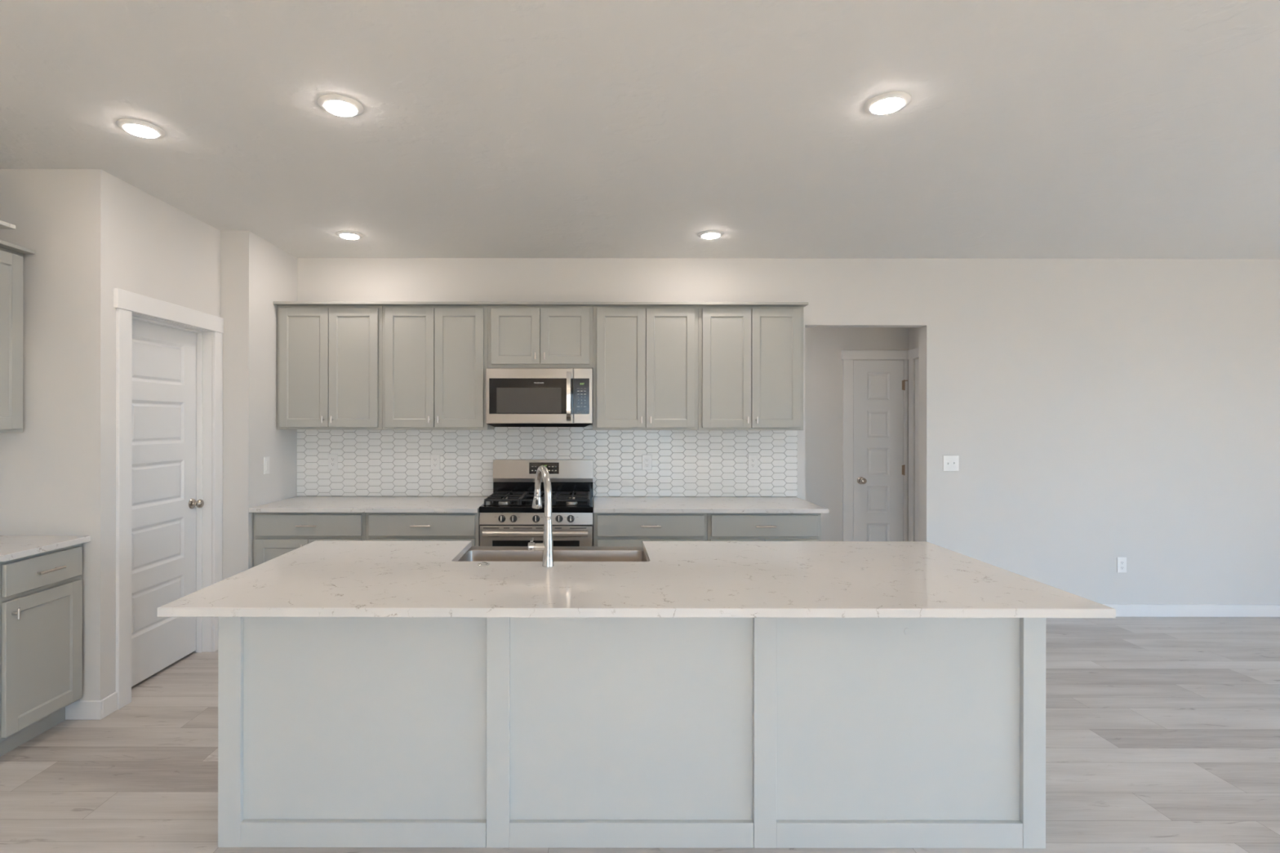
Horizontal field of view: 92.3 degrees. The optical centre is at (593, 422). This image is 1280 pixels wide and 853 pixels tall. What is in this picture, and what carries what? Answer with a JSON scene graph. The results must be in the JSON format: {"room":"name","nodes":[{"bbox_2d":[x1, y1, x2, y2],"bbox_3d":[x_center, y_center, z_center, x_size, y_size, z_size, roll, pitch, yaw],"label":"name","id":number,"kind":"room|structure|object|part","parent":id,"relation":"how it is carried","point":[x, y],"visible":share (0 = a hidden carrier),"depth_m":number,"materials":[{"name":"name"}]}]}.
{"room":"kitchen","nodes":[
{"label":"kitchen","id":0,"kind":"room"},
{"bbox_2d":[0,168,119,700],"bbox_3d":[-2.806,0.107,3.118,0.688,2.743,0.115,0,0,0],"label":"wall","id":1,"kind":"structure","parent":0,"point":[58,474],"depth_m":3.06,"materials":[{"name":"white paint"}]},
{"bbox_2d":[0,220,35,432],"bbox_3d":[-2.833,-0.404,2.380,0.634,0.909,1.359,0,0,0],"label":"upper cabinet","id":2,"kind":"object","parent":1,"relation":"attached to","point":[11,263],"depth_m":2.97,"materials":[{"name":"grey paint"}]},
{"bbox_2d":[65,692,117,719],"bbox_3d":[-2.542,1.432,3.101,0.183,0.094,0.108,0,0,0],"label":"baseboard","id":3,"kind":"structure","parent":1,"relation":"attached to","point":[78,709],"depth_m":3.05,"materials":[{"name":"white paint"}]},
{"bbox_2d":[118,178,220,331],"bbox_3d":[-2.520,0.107,3.607,0.115,2.743,0.865,0,0,0],"label":"wall","id":4,"kind":"structure","parent":0,"point":[166,254],"depth_m":3.53,"materials":[{"name":"white paint"}]},
{"bbox_2d":[131,319,204,686],"bbox_3d":[-2.539,0.440,3.600,0.103,2.046,0.704,0,0,0],"label":"door","id":5,"kind":"structure","parent":4,"relation":"in","point":[164,503],"depth_m":3.63,"materials":[{"name":"white paint"}]},
{"bbox_3d":[-2.522,0.516,3.897,0.068,0.066,0.066,0,0,0],"label":"knob","id":6,"kind":"part","parent":5,"relation":"part of","materials":[{"name":"silver metal"}]},
{"bbox_2d":[113,288,223,709],"bbox_3d":[-2.507,0.395,3.589,0.137,2.167,0.898,0,0,0],"label":"trim","id":7,"kind":"structure","parent":4,"relation":"attached to","point":[209,344],"depth_m":3.65,"materials":[{"name":"white paint"}]},
{"bbox_2d":[220,231,297,580],"bbox_3d":[-2.426,0.107,4.372,0.302,2.743,0.663,0,0,0],"label":"wall","id":8,"kind":"structure","parent":0,"point":[255,273],"depth_m":4.06,"materials":[{"name":"white paint"}]},
{"bbox_2d":[263,456,269,474],"bbox_3d":[-2.271,0.298,4.258,0.010,0.119,0.073,0,0,0],"label":"light switch","id":9,"kind":"object","parent":8,"relation":"attached to","point":[266,460],"visible":1,"depth_m":4.24,"materials":[{"name":"white plastic"}]},
{"bbox_2d":[0,0,1279,258],"bbox_3d":[1.727,-1.309,0.980,9.990,0.100,9.400,0,0,0],"label":"ceiling","id":10,"kind":"structure","parent":0,"point":[1028,129],"depth_m":2.53,"materials":[{"name":"white paint"}]},
{"bbox_2d":[115,118,165,138],"bbox_3d":[-1.943,-1.253,2.632,0.170,0.020,0.170,0,0,0],"label":"recessed light","id":11,"kind":"object","parent":10,"relation":"in","point":[140,128],"visible":1,"depth_m":2.60,"materials":[{"name":"white plastic"}]},
{"bbox_2d":[317,93,364,116],"bbox_3d":[-1.007,-1.252,2.441,0.170,0.020,0.170,0,0,0],"label":"recessed light","id":12,"kind":"object","parent":10,"relation":"in","point":[340,105],"visible":1,"depth_m":2.41,"materials":[{"name":"white plastic"}]},
{"bbox_2d":[335,231,363,239],"bbox_3d":[-1.642,-1.253,4.120,0.170,0.020,0.170,0,0,0],"label":"recessed light","id":13,"kind":"object","parent":10,"relation":"in","point":[344,234],"visible":1,"depth_m":4.08,"materials":[{"name":"white plastic"}]},
{"bbox_2d":[697,230,724,239],"bbox_3d":[0.782,-1.250,4.100,0.170,0.020,0.170,0,0,0],"label":"recessed light","id":14,"kind":"object","parent":10,"relation":"in","point":[708,234],"visible":1,"depth_m":4.07,"materials":[{"name":"white plastic"}]},
{"bbox_2d":[863,91,911,115],"bbox_3d":[1.156,-1.249,2.416,0.170,0.020,0.170,0,0,0],"label":"recessed light","id":15,"kind":"object","parent":10,"relation":"in","point":[892,101],"visible":1,"depth_m":2.39,"materials":[{"name":"white plastic"}]},
{"bbox_2d":[0,617,1279,852],"bbox_3d":[1.723,1.485,0.980,9.750,0.002,9.160,0,0,0],"label":"floor","id":16,"kind":"structure","parent":0,"point":[1162,734],"depth_m":2.66,"materials":[{"name":"grey wood"}]},
{"bbox_2d":[0,543,82,756],"bbox_3d":[-2.822,1.036,2.834,0.655,0.884,0.443,0,0,0],"label":"base cabinet","id":17,"kind":"object","parent":16,"relation":"on","point":[41,594],"visible":0.99,"depth_m":2.81,"materials":[{"name":"grey paint"}]},
{"bbox_3d":[-2.512,0.831,2.667,0.034,0.048,0.011,0,0,0],"label":"door pull","id":18,"kind":"part","parent":17,"relation":"part of","materials":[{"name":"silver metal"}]},
{"bbox_3d":[-2.538,0.682,2.834,0.020,0.141,0.395,0,0,0],"label":"drawer","id":19,"kind":"part","parent":17,"relation":"part of","materials":[{"name":"grey paint"}]},
{"bbox_2d":[0,535,90,561],"bbox_3d":[-2.830,0.579,2.836,0.640,0.028,0.448,0,0,0],"label":"countertop","id":20,"kind":"structure","parent":17,"relation":"on","point":[11,547],"depth_m":2.87,"materials":[{"name":"white stone"}]},
{"bbox_3d":[-2.511,0.683,2.834,0.034,0.011,0.133,0,0,0],"label":"drawer handle","id":21,"kind":"part","parent":17,"relation":"part of","materials":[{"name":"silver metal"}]},
{"bbox_2d":[253,512,365,567],"bbox_3d":[-1.899,1.038,4.368,0.752,0.884,0.666,0,0,0],"label":"base cabinet","id":22,"kind":"object","parent":16,"relation":"on","point":[275,535],"visible":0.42,"depth_m":4.07,"materials":[{"name":"grey paint"}]},
{"bbox_3d":[-2.076,1.066,4.079,0.350,0.582,0.020,0,0,0],"label":"door","id":23,"kind":"part","parent":22,"relation":"part of","materials":[{"name":"grey paint"}]},
{"bbox_3d":[-1.898,0.683,4.052,0.133,0.011,0.034,0,0,0],"label":"drawer handle","id":24,"kind":"part","parent":22,"relation":"part of","materials":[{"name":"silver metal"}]},
{"bbox_3d":[-1.898,0.682,4.079,0.704,0.141,0.020,0,0,0],"label":"drawer","id":25,"kind":"part","parent":22,"relation":"part of","materials":[{"name":"grey paint"}]},
{"bbox_3d":[-1.721,1.067,4.079,0.350,0.582,0.020,0,0,0],"label":"door","id":26,"kind":"part","parent":22,"relation":"part of","materials":[{"name":"grey paint"}]},
{"bbox_2d":[365,511,479,546],"bbox_3d":[-1.145,1.038,4.368,0.752,0.884,0.666,0,0,0],"label":"base cabinet","id":27,"kind":"object","parent":16,"relation":"on","point":[417,526],"visible":0.3,"depth_m":4.07,"materials":[{"name":"grey paint"}]},
{"bbox_2d":[248,496,488,512],"bbox_3d":[-1.521,0.580,4.372,1.508,0.028,0.660,0,0,0],"label":"countertop","id":28,"kind":"structure","parent":27,"relation":"on","point":[297,504],"depth_m":4.22,"materials":[{"name":"white stone"}]},
{"bbox_3d":[-1.323,1.067,4.079,0.350,0.582,0.020,0,0,0],"label":"door","id":29,"kind":"part","parent":27,"relation":"part of","materials":[{"name":"grey paint"}]},
{"bbox_3d":[-1.145,0.684,4.052,0.133,0.011,0.034,0,0,0],"label":"drawer handle","id":30,"kind":"part","parent":27,"relation":"part of","materials":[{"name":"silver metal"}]},
{"bbox_3d":[-1.145,0.683,4.079,0.704,0.141,0.020,0,0,0],"label":"drawer","id":31,"kind":"part","parent":27,"relation":"part of","materials":[{"name":"grey paint"}]},
{"bbox_3d":[-0.968,1.068,4.079,0.350,0.582,0.020,0,0,0],"label":"door","id":32,"kind":"part","parent":27,"relation":"part of","materials":[{"name":"grey paint"}]},
{"bbox_2d":[479,459,592,546],"bbox_3d":[-0.386,0.881,4.350,0.757,1.200,0.682,0,0,0],"label":"gas range","id":33,"kind":"object","parent":16,"relation":"on","point":[507,517],"visible":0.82,"depth_m":4.12,"materials":[{"name":"silver metal"}]},
{"bbox_3d":[-0.613,0.638,4.072,0.049,0.049,0.028,0,-10,0],"label":"knob","id":34,"kind":"part","parent":33,"relation":"part of","materials":[{"name":"black plastic"}]},
{"bbox_3d":[-0.617,0.548,4.223,0.080,0.014,0.080,0,0,0],"label":"burner","id":35,"kind":"part","parent":33,"relation":"part of","materials":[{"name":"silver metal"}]},
{"bbox_3d":[-0.536,0.638,4.072,0.049,0.049,0.028,0,-10,0],"label":"knob","id":36,"kind":"part","parent":33,"relation":"part of","materials":[{"name":"black plastic"}]},
{"bbox_3d":[-0.385,0.730,4.042,0.690,0.039,0.066,0,0,0],"label":"oven handle","id":37,"kind":"part","parent":33,"relation":"part of","materials":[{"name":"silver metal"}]},
{"bbox_3d":[-0.386,0.967,4.091,0.748,0.559,0.033,0,0,0],"label":"oven door","id":38,"kind":"part","parent":33,"relation":"part of","materials":[{"name":"silver metal"}]},
{"bbox_2d":[479,496,592,512],"bbox_3d":[-0.385,0.578,4.356,0.757,0.044,0.570,0,0,0],"label":"cooktop","id":39,"kind":"object","parent":33,"relation":"in","point":[488,506],"depth_m":4.08,"materials":[{"name":"black metal"}]},
{"bbox_3d":[-0.385,0.640,4.093,0.756,0.079,0.029,0,0,0],"label":"control panel","id":40,"kind":"part","parent":33,"relation":"part of","materials":[{"name":"silver metal"}]},
{"bbox_3d":[-0.385,0.638,4.072,0.049,0.049,0.028,0,-10,0],"label":"knob","id":41,"kind":"part","parent":33,"relation":"part of","materials":[{"name":"black plastic"}]},
{"bbox_3d":[-0.376,0.345,4.635,0.225,0.086,0.010,0,0,0],"label":"display panel","id":42,"kind":"part","parent":33,"relation":"part of","materials":[{"name":"black glass"}]},
{"bbox_3d":[-0.232,0.639,4.072,0.049,0.049,0.028,0,-10,0],"label":"knob","id":43,"kind":"part","parent":33,"relation":"part of","materials":[{"name":"black plastic"}]},
{"bbox_3d":[-0.155,0.639,4.072,0.049,0.049,0.028,0,-10,0],"label":"knob","id":44,"kind":"part","parent":33,"relation":"part of","materials":[{"name":"black plastic"}]},
{"bbox_3d":[-0.153,0.549,4.223,0.080,0.014,0.080,0,0,0],"label":"burner","id":45,"kind":"part","parent":33,"relation":"part of","materials":[{"name":"silver metal"}]},
{"bbox_2d":[217,617,1045,848],"bbox_3d":[0.133,1.040,2.515,2.884,0.885,0.760,0,0,0],"label":"kitchen island","id":46,"kind":"object","parent":16,"relation":"on","point":[490,732],"visible":0.81,"depth_m":2.15,"materials":[{"name":"grey paint"}]},
{"bbox_3d":[-0.803,1.438,2.145,0.855,0.087,0.019,0,0,0],"label":"rail","id":47,"kind":"part","parent":46,"relation":"part of","materials":[{"name":"grey paint"}]},
{"bbox_3d":[0.131,1.439,2.145,0.851,0.087,0.019,0,0,0],"label":"rail","id":48,"kind":"part","parent":46,"relation":"part of","materials":[{"name":"grey paint"}]},
{"bbox_2d":[156,540,1115,617],"bbox_3d":[0.130,0.582,2.408,2.932,0.028,1.066,0,0,0],"label":"island countertop","id":49,"kind":"structure","parent":46,"relation":"on","point":[317,578],"depth_m":2.13,"materials":[{"name":"white stone"}]},
{"bbox_2d":[477,561,489,566],"bbox_3d":[-0.440,0.563,2.447,0.049,0.008,0.049,0,0,0],"label":"switch","id":50,"kind":"object","parent":49,"relation":"on","point":[482,564],"visible":1,"depth_m":2.43,"materials":[{"name":"silver metal"}]},
{"bbox_2d":[528,465,554,567],"bbox_3d":[-0.213,0.372,2.535,0.109,0.391,0.256,0,0,0],"label":"kitchen faucet","id":51,"kind":"object","parent":49,"relation":"on","point":[547,546],"visible":1,"depth_m":2.42,"materials":[{"name":"silver metal"}]},
{"bbox_3d":[-0.227,0.493,2.430,0.066,0.036,0.036,0,0,0],"label":"handle","id":52,"kind":"part","parent":51,"relation":"part of","materials":[{"name":"silver metal"}]},
{"bbox_2d":[457,546,648,561],"bbox_3d":[-0.177,0.712,2.721,0.868,0.230,0.480,0,0,0],"label":"sink","id":53,"kind":"object","parent":49,"relation":"in","point":[475,553],"visible":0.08,"depth_m":2.87,"materials":[{"name":"silver metal"}]},
{"bbox_3d":[1.065,1.440,2.145,0.858,0.087,0.019,0,0,0],"label":"rail","id":54,"kind":"part","parent":46,"relation":"part of","materials":[{"name":"grey paint"}]},
{"bbox_2d":[593,512,706,546],"bbox_3d":[0.376,1.040,4.368,0.758,0.884,0.666,0,0,0],"label":"base cabinet","id":55,"kind":"object","parent":16,"relation":"on","point":[610,529],"visible":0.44,"depth_m":4.07,"materials":[{"name":"grey paint"}]},
{"bbox_3d":[0.198,1.069,4.079,0.353,0.582,0.020,0,0,0],"label":"door","id":56,"kind":"part","parent":55,"relation":"part of","materials":[{"name":"grey paint"}]},
{"bbox_3d":[0.377,0.685,4.079,0.710,0.141,0.020,0,0,0],"label":"drawer","id":57,"kind":"part","parent":55,"relation":"part of","materials":[{"name":"grey paint"}]},
{"bbox_3d":[0.377,0.686,4.052,0.133,0.011,0.034,0,0,0],"label":"drawer handle","id":58,"kind":"part","parent":55,"relation":"part of","materials":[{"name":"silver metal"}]},
{"bbox_3d":[0.555,1.070,4.079,0.353,0.582,0.020,0,0,0],"label":"door","id":59,"kind":"part","parent":55,"relation":"part of","materials":[{"name":"grey paint"}]},
{"bbox_2d":[706,513,821,541],"bbox_3d":[1.136,1.042,4.368,0.758,0.884,0.666,0,0,0],"label":"base cabinet","id":60,"kind":"object","parent":16,"relation":"on","point":[720,526],"visible":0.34,"depth_m":4.07,"materials":[{"name":"grey paint"}]},
{"bbox_2d":[593,496,828,513],"bbox_3d":[0.773,0.583,4.372,1.550,0.028,0.660,0,0,0],"label":"countertop","id":61,"kind":"structure","parent":60,"relation":"on","point":[639,504],"depth_m":4.23,"materials":[{"name":"white stone"}]},
{"bbox_3d":[0.957,1.070,4.079,0.353,0.582,0.020,0,0,0],"label":"door","id":62,"kind":"part","parent":60,"relation":"part of","materials":[{"name":"grey paint"}]},
{"bbox_3d":[1.136,0.688,4.052,0.133,0.011,0.034,0,0,0],"label":"drawer handle","id":63,"kind":"part","parent":60,"relation":"part of","materials":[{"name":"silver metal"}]},
{"bbox_3d":[1.315,1.071,4.079,0.353,0.582,0.020,0,0,0],"label":"door","id":64,"kind":"part","parent":60,"relation":"part of","materials":[{"name":"grey paint"}]},
{"bbox_2d":[297,257,1279,604],"bbox_3d":[1.725,0.113,4.761,9.750,2.743,0.115,0,0,0],"label":"wall","id":65,"kind":"structure","parent":0,"point":[1095,412],"depth_m":4.70,"materials":[{"name":"white paint"}]},
{"bbox_2d":[276,305,382,430],"bbox_3d":[-1.896,-0.394,4.521,0.754,0.890,0.361,0,0,0],"label":"upper cabinet","id":66,"kind":"object","parent":65,"relation":"attached to","point":[329,357],"visible":0.99,"depth_m":4.38,"materials":[{"name":"grey paint"}]},
{"bbox_3d":[-2.072,-0.393,4.384,0.348,0.852,0.020,0,0,0],"label":"door","id":67,"kind":"part","parent":66,"relation":"part of","materials":[{"name":"grey paint"}]},
{"bbox_3d":[-1.719,-0.393,4.384,0.348,0.852,0.020,0,0,0],"label":"door","id":68,"kind":"part","parent":66,"relation":"part of","materials":[{"name":"grey paint"}]},
{"bbox_2d":[382,306,494,430],"bbox_3d":[-1.140,-0.393,4.521,0.754,0.890,0.361,0,0,0],"label":"upper cabinet","id":69,"kind":"object","parent":65,"relation":"attached to","point":[434,358],"visible":0.98,"depth_m":4.38,"materials":[{"name":"grey paint"}]},
{"bbox_3d":[-1.317,-0.392,4.384,0.348,0.852,0.020,0,0,0],"label":"door","id":70,"kind":"part","parent":69,"relation":"part of","materials":[{"name":"grey paint"}]},
{"bbox_3d":[-0.964,-0.392,4.384,0.348,0.852,0.020,0,0,0],"label":"door","id":71,"kind":"part","parent":69,"relation":"part of","materials":[{"name":"grey paint"}]},
{"bbox_2d":[487,306,592,368],"bbox_3d":[-0.385,-0.614,4.521,0.754,0.446,0.361,0,0,0],"label":"upper cabinet","id":72,"kind":"object","parent":65,"relation":"attached to","point":[518,336],"visible":0.97,"depth_m":4.38,"materials":[{"name":"grey paint"}]},
{"bbox_3d":[-0.561,-0.618,4.384,0.348,0.400,0.020,0,0,0],"label":"door","id":73,"kind":"part","parent":72,"relation":"part of","materials":[{"name":"grey paint"}]},
{"bbox_2d":[485,368,592,426],"bbox_3d":[-0.386,-0.175,4.474,0.750,0.414,0.438,0,0,0],"label":"microwave","id":74,"kind":"object","parent":72,"relation":"attached to","point":[515,397],"visible":1,"depth_m":4.31,"materials":[{"name":"silver metal"}]},
{"bbox_3d":[-0.441,-0.186,4.310,0.590,0.251,0.003,0,0,0],"label":"door glass","id":75,"kind":"part","parent":74,"relation":"part of","materials":[{"name":"black glass"}]},
{"bbox_3d":[-0.176,-0.184,4.282,0.033,0.354,0.055,0,0,0],"label":"handle","id":76,"kind":"part","parent":74,"relation":"part of","materials":[{"name":"silver metal"}]},
{"bbox_3d":[-0.088,-0.185,4.310,0.111,0.251,0.003,0,0,0],"label":"control panel","id":77,"kind":"part","parent":74,"relation":"part of","materials":[{"name":"grey"}]},
{"bbox_2d":[273,301,808,313],"bbox_3d":[-0.376,-0.847,4.522,3.792,0.018,0.362,0,0,0],"label":"crown molding","id":78,"kind":"structure","parent":72,"relation":"on","point":[277,303],"depth_m":4.34,"materials":[{"name":"grey paint"}]},
{"bbox_3d":[-0.208,-0.617,4.384,0.348,0.400,0.020,0,0,0],"label":"door","id":79,"kind":"part","parent":72,"relation":"part of","materials":[{"name":"grey paint"}]},
{"bbox_2d":[297,425,797,497],"bbox_3d":[-0.358,0.293,4.697,3.832,0.548,0.010,0,0,0],"label":"tile backsplash","id":80,"kind":"structure","parent":65,"relation":"attached to","point":[371,463],"depth_m":4.69,"materials":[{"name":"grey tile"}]},
{"bbox_2d":[328,453,337,469],"bbox_3d":[-1.995,0.299,4.688,0.073,0.119,0.008,0,0,0],"label":"power outlet","id":81,"kind":"object","parent":80,"relation":"attached to","point":[332,458],"visible":1,"depth_m":4.69,"materials":[{"name":"white plastic"}]},
{"bbox_2d":[330,457,334,466],"bbox_3d":[-1.995,0.299,4.685,0.034,0.067,0.002,0,0,0],"label":"receptacle","id":82,"kind":"object","parent":81,"relation":"attached to","point":[332,459],"depth_m":4.68,"materials":[{"name":"grey plastic"}]},
{"bbox_2d":[430,453,439,470],"bbox_3d":[-1.213,0.302,4.688,0.073,0.119,0.008,0,0,0],"label":"power outlet","id":83,"kind":"object","parent":80,"relation":"attached to","point":[434,458],"visible":1,"depth_m":4.69,"materials":[{"name":"white plastic"}]},
{"bbox_2d":[432,457,437,466],"bbox_3d":[-1.213,0.302,4.685,0.034,0.067,0.002,0,0,0],"label":"receptacle","id":84,"kind":"object","parent":83,"relation":"attached to","point":[434,460],"depth_m":4.68,"materials":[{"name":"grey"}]},
{"bbox_2d":[642,454,651,470],"bbox_3d":[0.406,0.305,4.688,0.073,0.119,0.008,0,0,0],"label":"power outlet","id":85,"kind":"object","parent":80,"relation":"attached to","point":[646,459],"visible":1,"depth_m":4.69,"materials":[{"name":"white plastic"}]},
{"bbox_2d":[644,457,648,466],"bbox_3d":[0.406,0.305,4.685,0.034,0.067,0.002,0,0,0],"label":"receptacle","id":86,"kind":"object","parent":85,"relation":"attached to","point":[646,460],"depth_m":4.68,"materials":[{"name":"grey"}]},
{"bbox_2d":[747,454,757,470],"bbox_3d":[1.215,0.306,4.688,0.073,0.119,0.008,0,0,0],"label":"power outlet","id":87,"kind":"object","parent":80,"relation":"attached to","point":[752,459],"visible":1,"depth_m":4.69,"materials":[{"name":"white plastic"}]},
{"bbox_2d":[751,457,755,466],"bbox_3d":[1.215,0.306,4.685,0.034,0.067,0.002,0,0,0],"label":"receptacle","id":88,"kind":"object","parent":87,"relation":"attached to","point":[753,460],"depth_m":4.68,"materials":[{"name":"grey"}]},
{"bbox_2d":[592,306,697,430],"bbox_3d":[0.371,-0.391,4.521,0.754,0.890,0.361,0,0,0],"label":"upper cabinet","id":89,"kind":"object","parent":65,"relation":"attached to","point":[645,358],"visible":1,"depth_m":4.38,"materials":[{"name":"grey paint"}]},
{"bbox_3d":[0.194,-0.390,4.384,0.348,0.852,0.020,0,0,0],"label":"door","id":90,"kind":"part","parent":89,"relation":"part of","materials":[{"name":"grey paint"}]},
{"bbox_3d":[0.547,-0.390,4.384,0.348,0.852,0.020,0,0,0],"label":"door","id":91,"kind":"part","parent":89,"relation":"part of","materials":[{"name":"grey paint"}]},
{"bbox_2d":[697,306,803,430],"bbox_3d":[1.126,-0.390,4.521,0.754,0.890,0.361,0,0,0],"label":"upper cabinet","id":92,"kind":"object","parent":65,"relation":"attached to","point":[750,358],"visible":0.98,"depth_m":4.38,"materials":[{"name":"grey paint"}]},
{"bbox_3d":[0.949,-0.389,4.384,0.348,0.852,0.020,0,0,0],"label":"door","id":93,"kind":"part","parent":92,"relation":"part of","materials":[{"name":"grey paint"}]},
{"bbox_3d":[1.303,-0.389,4.384,0.348,0.852,0.020,0,0,0],"label":"door","id":94,"kind":"part","parent":92,"relation":"part of","materials":[{"name":"grey paint"}]},
{"bbox_2d":[942,455,959,471],"bbox_3d":[2.737,0.312,4.695,0.120,0.120,0.016,0,0,0],"label":"light switch","id":95,"kind":"object","parent":65,"relation":"attached to","point":[950,463],"visible":1,"depth_m":4.70,"materials":[{"name":"white plastic"}]},
{"bbox_2d":[1116,557,1126,573],"bbox_3d":[4.046,1.092,4.699,0.073,0.119,0.008,0,0,0],"label":"power outlet","id":96,"kind":"object","parent":65,"relation":"attached to","point":[1121,562],"visible":1,"depth_m":4.70,"materials":[{"name":"white plastic"}]},
{"bbox_2d":[1120,560,1124,569],"bbox_3d":[4.046,1.092,4.696,0.034,0.067,0.002,0,0,0],"label":"receptacle","id":97,"kind":"object","parent":96,"relation":"attached to","point":[1122,562],"depth_m":4.70,"materials":[{"name":"white plastic"}]},
{"bbox_2d":[1102,604,1279,617],"bbox_3d":[4.576,1.441,4.697,4.045,0.094,0.013,0,0,0],"label":"baseboard","id":98,"kind":"structure","parent":65,"relation":"attached to","point":[1122,610],"depth_m":4.69,"materials":[{"name":"white paint"}]},
{"bbox_2d":[804,327,909,541],"bbox_3d":[1.057,0.112,5.508,3.715,2.743,0.115,0,0,0],"label":"wall","id":99,"kind":"structure","parent":0,"point":[824,346],"depth_m":5.45,"materials":[{"name":"white paint"}]},
{"bbox_2d":[840,350,907,541],"bbox_3d":[2.487,0.422,5.438,0.588,2.126,0.024,0,0,0],"label":"trim","id":100,"kind":"structure","parent":99,"relation":"attached to","point":[847,357],"depth_m":5.43,"materials":[{"name":"white paint"}]},
{"bbox_2d":[853,360,907,541],"bbox_3d":[2.538,0.459,5.410,0.472,2.020,0.079,0,0,0],"label":"door","id":101,"kind":"structure","parent":99,"relation":"in","point":[878,386],"depth_m":5.44,"materials":[{"name":"white paint"}]},
{"bbox_3d":[2.367,0.514,5.404,0.066,0.066,0.068,0,0,0],"label":"knob","id":102,"kind":"part","parent":101,"relation":"part of","materials":[{"name":"silver metal"}]},
{"bbox_2d":[909,327,919,359],"bbox_3d":[2.857,0.114,5.134,0.115,2.743,0.632,0,0,0],"label":"wall","id":103,"kind":"structure","parent":0,"point":[913,331],"depth_m":5.36,"materials":[{"name":"white paint"}]},
{"bbox_2d":[907,347,919,541],"bbox_3d":[2.788,0.423,5.143,0.024,2.126,0.565,0,0,0],"label":"trim","id":104,"kind":"structure","parent":103,"relation":"attached to","point":[913,365],"depth_m":5.34,"materials":[{"name":"white paint"}]}
]}

